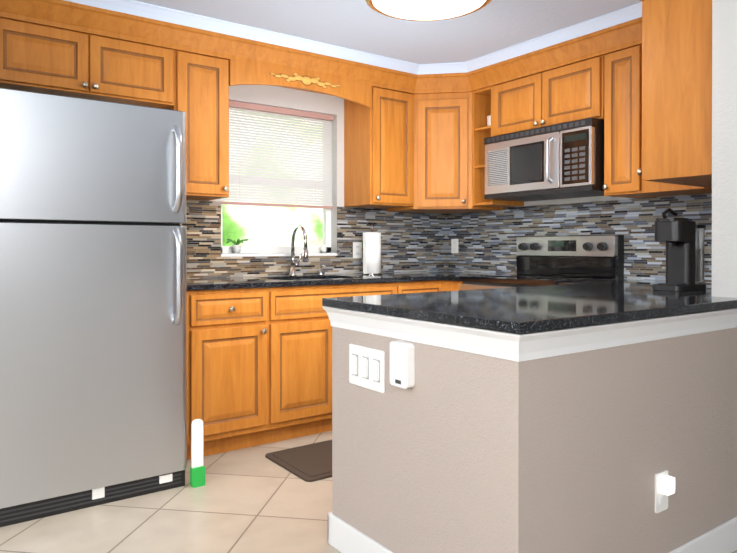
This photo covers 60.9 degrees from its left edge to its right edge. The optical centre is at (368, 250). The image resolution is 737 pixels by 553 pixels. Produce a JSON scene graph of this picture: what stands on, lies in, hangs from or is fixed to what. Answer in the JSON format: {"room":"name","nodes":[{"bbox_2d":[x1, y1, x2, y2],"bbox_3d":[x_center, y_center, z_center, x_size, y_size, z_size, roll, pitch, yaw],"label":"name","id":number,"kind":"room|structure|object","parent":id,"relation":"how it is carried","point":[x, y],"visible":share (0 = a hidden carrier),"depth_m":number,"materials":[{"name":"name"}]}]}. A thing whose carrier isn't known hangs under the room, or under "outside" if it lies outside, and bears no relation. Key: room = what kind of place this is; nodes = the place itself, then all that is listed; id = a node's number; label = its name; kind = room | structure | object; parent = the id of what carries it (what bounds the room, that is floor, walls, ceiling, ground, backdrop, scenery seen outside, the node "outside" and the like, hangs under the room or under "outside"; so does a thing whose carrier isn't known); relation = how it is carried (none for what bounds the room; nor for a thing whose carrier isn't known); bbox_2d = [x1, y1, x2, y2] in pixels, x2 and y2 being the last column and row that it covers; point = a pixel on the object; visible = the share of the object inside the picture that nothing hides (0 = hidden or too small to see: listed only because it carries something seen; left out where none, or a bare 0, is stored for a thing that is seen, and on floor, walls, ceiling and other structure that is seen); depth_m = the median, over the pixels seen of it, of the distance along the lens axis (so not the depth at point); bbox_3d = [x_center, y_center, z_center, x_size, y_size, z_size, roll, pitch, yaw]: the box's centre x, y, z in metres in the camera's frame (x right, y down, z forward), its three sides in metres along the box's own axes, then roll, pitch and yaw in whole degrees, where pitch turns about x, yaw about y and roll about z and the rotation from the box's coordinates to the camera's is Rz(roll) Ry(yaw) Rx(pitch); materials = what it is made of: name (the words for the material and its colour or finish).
{"room":"kitchen","nodes":[
{"label":"kitchen","id":0,"kind":"room"},
{"bbox_2d":[188,85,426,278],"bbox_3d":[-1.036,-0.096,3.952,8.200,2.370,0.140,0,0,-36],"label":"wall","id":1,"kind":"structure","parent":0,"point":[286,98],"depth_m":4.37,"materials":[{"name":"grey paint"}]},
{"bbox_2d":[0,18,173,108],"bbox_3d":[-1.503,-0.953,3.295,0.880,0.310,0.371,0,0,-36],"label":"upper cabinet","id":2,"kind":"object","parent":1,"relation":"attached to","point":[45,59],"visible":0.98,"depth_m":3.16,"materials":[{"name":"brown wood"}]},
{"bbox_2d":[169,50,228,200],"bbox_3d":[-1.016,-0.710,3.647,0.320,0.800,0.371,0,0,-36],"label":"upper cabinet","id":3,"kind":"object","parent":1,"relation":"attached to","point":[201,91],"visible":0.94,"depth_m":3.53,"materials":[{"name":"brown wood"}]},
{"bbox_2d":[221,107,336,256],"bbox_3d":[-0.613,-0.463,4.244,0.870,1.000,0.129,0,0,-36],"label":"window","id":4,"kind":"structure","parent":1,"relation":"in","point":[265,229],"depth_m":4.26,"materials":[{"name":"white glass"}]},
{"bbox_2d":[226,239,248,253],"bbox_3d":[-0.847,-0.030,4.036,0.148,0.096,0.080,0,0,-36],"label":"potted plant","id":5,"kind":"object","parent":4,"relation":"on","point":[236,246],"visible":1,"depth_m":4.03,"materials":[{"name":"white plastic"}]},
{"bbox_2d":[221,100,333,208],"bbox_3d":[-0.602,-0.629,4.228,0.850,0.663,0.046,0,0,-36],"label":"window blinds","id":6,"kind":"object","parent":4,"relation":"attached to","point":[242,199],"visible":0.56,"depth_m":4.23,"materials":[{"name":"white"}]},
{"bbox_2d":[320,244,326,252],"bbox_3d":[-0.318,-0.014,4.426,0.048,0.060,0.047,0,0,-36],"label":"jar","id":7,"kind":"object","parent":4,"relation":"on","point":[323,248],"visible":1,"depth_m":4.41,"materials":[{"name":"white"}]},
{"bbox_2d":[229,59,371,107],"bbox_3d":[-0.480,-1.034,4.040,1.008,0.155,0.352,0,0,-36],"label":"window valance","id":8,"kind":"object","parent":1,"relation":"attached to","point":[243,73],"visible":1,"depth_m":3.87,"materials":[{"name":"brown wood"}]},
{"bbox_2d":[180,200,447,278],"bbox_3d":[-0.349,-0.073,4.357,2.340,0.480,0.006,0,0,-36],"label":"tile backsplash","id":9,"kind":"structure","parent":1,"relation":"attached to","point":[421,242],"depth_m":4.48,"materials":[{"name":"tile"}]},
{"bbox_2d":[353,242,361,257],"bbox_3d":[-0.080,-0.004,4.541,0.075,0.115,0.008,0,0,-36],"label":"electrical outlet","id":10,"kind":"object","parent":9,"relation":"attached to","point":[357,249],"visible":1,"depth_m":4.54,"materials":[{"name":"white plastic"}]},
{"bbox_2d":[344,87,413,208],"bbox_3d":[0.088,-0.714,4.441,0.380,0.800,0.371,0,0,-36],"label":"upper cabinet","id":11,"kind":"object","parent":1,"relation":"attached to","point":[379,154],"visible":0.98,"depth_m":4.32,"materials":[{"name":"brown wood"}]},
{"bbox_2d":[295,283,366,315],"bbox_3d":[-0.243,0.290,3.792,0.580,0.178,0.011,0,0,-36],"label":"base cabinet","id":12,"kind":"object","parent":0,"relation":"attached to","point":[308,299],"depth_m":3.63,"materials":[{"name":"orange wood"}]},
{"bbox_2d":[0,431,736,552],"bbox_3d":[0.847,1.127,1.340,8.200,0.050,6.590,0,0,-36],"label":"floor","id":13,"kind":"structure","parent":0,"point":[253,499],"depth_m":2.55,"materials":[{"name":"tile"}]},
{"bbox_2d":[0,88,186,526],"bbox_3d":[-1.415,0.216,2.995,0.835,1.755,0.934,0,0,-36],"label":"fridge","id":14,"kind":"object","parent":13,"relation":"on","point":[93,346],"visible":1,"depth_m":2.66,"materials":[{"name":"grey metal"}]},
{"bbox_2d":[190,419,204,487],"bbox_3d":[-0.794,0.939,2.914,0.062,0.310,0.032,0,0,-36],"label":"brush","id":15,"kind":"object","parent":13,"relation":"on","point":[197,473],"visible":1,"depth_m":2.90,"materials":[{"name":"white plastic"}]},
{"bbox_2d":[187,286,294,459],"bbox_3d":[-0.867,0.646,3.600,0.630,0.888,0.622,0,0,-36],"label":"base cabinet","id":16,"kind":"object","parent":13,"relation":"on","point":[259,366],"depth_m":3.36,"materials":[{"name":"brown wood"}]},
{"bbox_2d":[315,312,327,315],"bbox_3d":[-0.360,0.384,3.955,0.600,0.010,0.411,0,0,-36],"label":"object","id":17,"kind":"structure","parent":16,"relation":"on","point":[316,313],"depth_m":3.64,"materials":[{"name":"orange wood"}]},
{"bbox_2d":[265,440,331,481],"bbox_3d":[-0.024,1.083,3.424,0.980,0.016,0.470,0,0,-36],"label":"rug","id":18,"kind":"object","parent":13,"relation":"on","point":[310,462],"visible":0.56,"depth_m":3.22,"materials":[{"name":"brown rubber"}]},
{"bbox_2d":[295,316,331,437],"bbox_3d":[-0.363,0.744,3.962,0.610,0.690,0.622,0,0,-36],"label":"base cabinet","id":19,"kind":"object","parent":13,"relation":"on","point":[313,334],"depth_m":3.62,"materials":[{"name":"brown wood"}]},
{"bbox_2d":[367,280,441,295],"bbox_3d":[0.096,0.643,4.292,0.523,0.888,0.622,0,0,-36],"label":"base cabinet","id":20,"kind":"object","parent":13,"relation":"on","point":[416,286],"depth_m":4.01,"materials":[{"name":"brown wood"}]},
{"bbox_2d":[186,271,441,290],"bbox_3d":[-0.148,0.183,4.103,2.367,0.030,0.640,0,0,-36],"label":"countertop","id":21,"kind":"structure","parent":20,"relation":"on","point":[193,284],"depth_m":3.73,"materials":[{"name":"stone"}]},
{"bbox_2d":[289,225,308,275],"bbox_3d":[-0.440,-0.002,4.098,0.094,0.339,0.217,0,0,-36],"label":"faucet","id":22,"kind":"object","parent":21,"relation":"on","point":[305,257],"visible":1,"depth_m":4.13,"materials":[{"name":"silver metal"}]},
{"bbox_2d":[318,265,324,274],"bbox_3d":[-0.317,0.132,4.272,0.036,0.071,0.070,0,0,-36],"label":"soap dispenser","id":23,"kind":"object","parent":21,"relation":"on","point":[320,271],"visible":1,"depth_m":4.28,"materials":[{"name":"silver metal"}]},
{"bbox_2d":[361,225,382,274],"bbox_3d":[0.025,-0.007,4.396,0.150,0.346,0.150,0,0,-36],"label":"paper towel","id":24,"kind":"object","parent":21,"relation":"on","point":[371,252],"visible":1,"depth_m":4.34,"materials":[{"name":"white paper"}]},
{"bbox_2d":[438,271,503,280],"bbox_3d":[0.781,0.182,4.276,0.657,0.030,0.160,0,0,-36],"label":"countertop","id":25,"kind":"structure","parent":20,"relation":"on","point":[446,275],"depth_m":4.38,"materials":[{"name":"stone"}]},
{"bbox_2d":[441,280,462,290],"bbox_3d":[1.065,0.645,3.936,0.608,0.888,1.123,0,0,-36],"label":"base cabinet","id":26,"kind":"object","parent":13,"relation":"on","point":[450,285],"visible":0.02,"depth_m":4.13,"materials":[{"name":"brown wood"}]},
{"bbox_2d":[459,235,623,289],"bbox_3d":[1.034,0.496,3.886,0.702,1.185,0.764,0,0,-36],"label":"stove","id":27,"kind":"object","parent":13,"relation":"on","point":[547,260],"visible":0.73,"depth_m":3.92,"materials":[{"name":"grey metal"}]},
{"bbox_2d":[135,0,641,63],"bbox_3d":[0.847,-1.293,1.328,8.200,0.050,6.590,0,0,-36],"label":"ceiling","id":28,"kind":"structure","parent":0,"point":[492,26],"depth_m":3.51,"materials":[{"name":"grey paint"}]},
{"bbox_2d":[365,0,491,20],"bbox_3d":[0.288,-1.222,2.978,0.630,0.108,0.630,0,0,-36],"label":"ceiling light","id":29,"kind":"object","parent":28,"relation":"attached to","point":[423,10],"visible":1,"depth_m":3.04,"materials":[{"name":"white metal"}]},
{"bbox_2d":[332,326,483,552],"bbox_3d":[0.135,0.654,2.061,0.110,0.888,0.775,0,0,-36],"label":"wall","id":30,"kind":"structure","parent":0,"point":[453,451],"depth_m":1.96,"materials":[{"name":"beige paint"}]},
{"bbox_2d":[328,512,392,552],"bbox_3d":[0.111,1.041,1.991,0.014,0.115,0.893,0,0,-36],"label":"baseboard","id":31,"kind":"structure","parent":30,"relation":"attached to","point":[344,537],"depth_m":2.23,"materials":[{"name":"white wood"}]},
{"bbox_2d":[349,344,384,392],"bbox_3d":[-0.003,0.401,2.149,0.010,0.140,0.206,0,0,-36],"label":"switch plate","id":32,"kind":"object","parent":30,"relation":"attached to","point":[367,367],"visible":1,"depth_m":2.14,"materials":[{"name":"white plastic"}]},
{"bbox_2d":[390,341,414,388],"bbox_3d":[0.105,0.359,1.980,0.032,0.140,0.090,0,0,-36],"label":"intercom","id":33,"kind":"object","parent":30,"relation":"attached to","point":[402,364],"visible":0.98,"depth_m":1.95,"materials":[{"name":"white plastic"}]},
{"bbox_2d":[322,306,509,359],"bbox_3d":[0.106,0.247,1.982,0.028,0.073,0.921,0,0,-36],"label":"trim","id":34,"kind":"structure","parent":30,"relation":"attached to","point":[485,342],"depth_m":1.89,"materials":[{"name":"white wood"}]},
{"bbox_2d":[322,279,736,333],"bbox_3d":[1.008,0.190,2.612,2.232,0.030,0.953,0,0,-36],"label":"countertop","id":35,"kind":"structure","parent":30,"relation":"on","point":[535,309],"depth_m":2.11,"materials":[{"name":"stone"}]},
{"bbox_2d":[653,208,705,290],"bbox_3d":[1.387,-0.007,2.801,0.266,0.364,0.130,0,0,-36],"label":"coffee maker","id":36,"kind":"object","parent":35,"relation":"on","point":[683,238],"visible":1,"depth_m":2.76,"materials":[{"name":"black plastic"}]},
{"bbox_2d":[459,196,707,282],"bbox_3d":[1.421,-0.097,4.063,0.120,2.370,2.550,0,0,-36],"label":"wall","id":37,"kind":"structure","parent":0,"point":[571,200],"depth_m":4.08,"materials":[{"name":"grey paint"}]},
{"bbox_2d":[387,92,502,213],"bbox_3d":[0.559,-0.705,4.632,0.608,0.820,0.612,0,0,-36],"label":"upper cabinet","id":38,"kind":"object","parent":37,"relation":"attached to","point":[442,153],"visible":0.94,"depth_m":4.39,"materials":[{"name":"brown wood"}]},
{"bbox_2d":[472,86,523,206],"bbox_3d":[0.910,-0.714,4.392,0.318,0.800,0.190,0,0,-36],"label":"upper cabinet","id":39,"kind":"object","parent":37,"relation":"attached to","point":[482,108],"visible":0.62,"depth_m":4.38,"materials":[{"name":"brown wood"}]},
{"bbox_2d":[487,115,490,125],"bbox_3d":[0.870,-0.893,4.346,0.076,0.085,0.102,0,0,-36],"label":"cup","id":40,"kind":"object","parent":39,"relation":"on","point":[488,120],"visible":0.12,"depth_m":4.33,"materials":[{"name":"white ceramic"}]},
{"bbox_2d":[493,55,603,135],"bbox_3d":[1.191,-0.931,3.955,0.371,0.360,0.835,0,0,-36],"label":"upper cabinet","id":41,"kind":"object","parent":37,"relation":"attached to","point":[570,92],"visible":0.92,"depth_m":3.81,"materials":[{"name":"brown wood"}]},
{"bbox_2d":[484,117,603,201],"bbox_3d":[1.152,-0.544,3.931,0.452,0.405,0.820,0,0,-36],"label":"over-the-range microwave","id":42,"kind":"object","parent":41,"relation":"attached to","point":[565,160],"visible":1,"depth_m":3.76,"materials":[{"name":"silver metal"}]},
{"bbox_2d":[444,193,711,282],"bbox_3d":[1.370,-0.072,4.026,0.006,0.480,2.550,0,0,-36],"label":"tile backsplash","id":43,"kind":"structure","parent":37,"relation":"attached to","point":[487,240],"depth_m":4.04,"materials":[{"name":"tile"}]},
{"bbox_2d":[451,239,457,252],"bbox_3d":[0.684,-0.037,4.968,0.008,0.115,0.075,0,0,-36],"label":"electrical outlet","id":44,"kind":"object","parent":43,"relation":"attached to","point":[454,245],"visible":1,"depth_m":4.96,"materials":[{"name":"white plastic"}]},
{"bbox_2d":[602,45,711,197],"bbox_3d":[1.600,-0.709,3.388,0.371,0.800,0.555,0,0,-36],"label":"upper cabinet","id":45,"kind":"object","parent":37,"relation":"attached to","point":[623,118],"visible":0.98,"depth_m":3.41,"materials":[{"name":"brown wood"}]},
{"bbox_2d":[484,0,736,552],"bbox_3d":[2.104,-0.091,2.916,4.310,2.370,0.110,0,0,-36],"label":"wall","id":46,"kind":"structure","parent":0,"point":[576,444],"depth_m":1.91,"materials":[{"name":"beige paint"}]},
{"bbox_2d":[0,0,643,93],"bbox_3d":[-0.107,-1.189,2.958,3.005,0.175,2.550,0,0,-36],"label":"crown molding","id":47,"kind":"structure","parent":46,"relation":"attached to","point":[75,17],"depth_m":3.61,"materials":[{"name":"brown wood"}]},
{"bbox_2d":[510,308,736,361],"bbox_3d":[2.133,0.243,2.854,4.338,0.073,0.028,0,0,-36],"label":"trim","id":48,"kind":"structure","parent":46,"relation":"attached to","point":[517,347],"depth_m":1.84,"materials":[{"name":"white wood"}]},
{"bbox_2d":[655,470,674,513],"bbox_3d":[0.949,0.774,2.001,0.072,0.125,0.034,0,0,-36],"label":"electrical outlet","id":49,"kind":"object","parent":46,"relation":"attached to","point":[664,485],"visible":1,"depth_m":1.99,"materials":[{"name":"white plastic"}]},
{"bbox_2d":[637,0,711,187],"bbox_3d":[1.641,-0.706,2.879,0.898,0.800,0.371,0,0,-36],"label":"upper cabinet","id":50,"kind":"object","parent":46,"relation":"attached to","point":[676,91],"visible":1,"depth_m":2.61,"materials":[{"name":"brown wood"}]},
{"bbox_2d":[669,516,736,552],"bbox_3d":[2.135,1.037,2.867,4.324,0.115,0.014,0,0,-36],"label":"baseboard","id":51,"kind":"structure","parent":46,"relation":"attached to","point":[723,538],"depth_m":2.20,"materials":[{"name":"white wood"}]}
]}

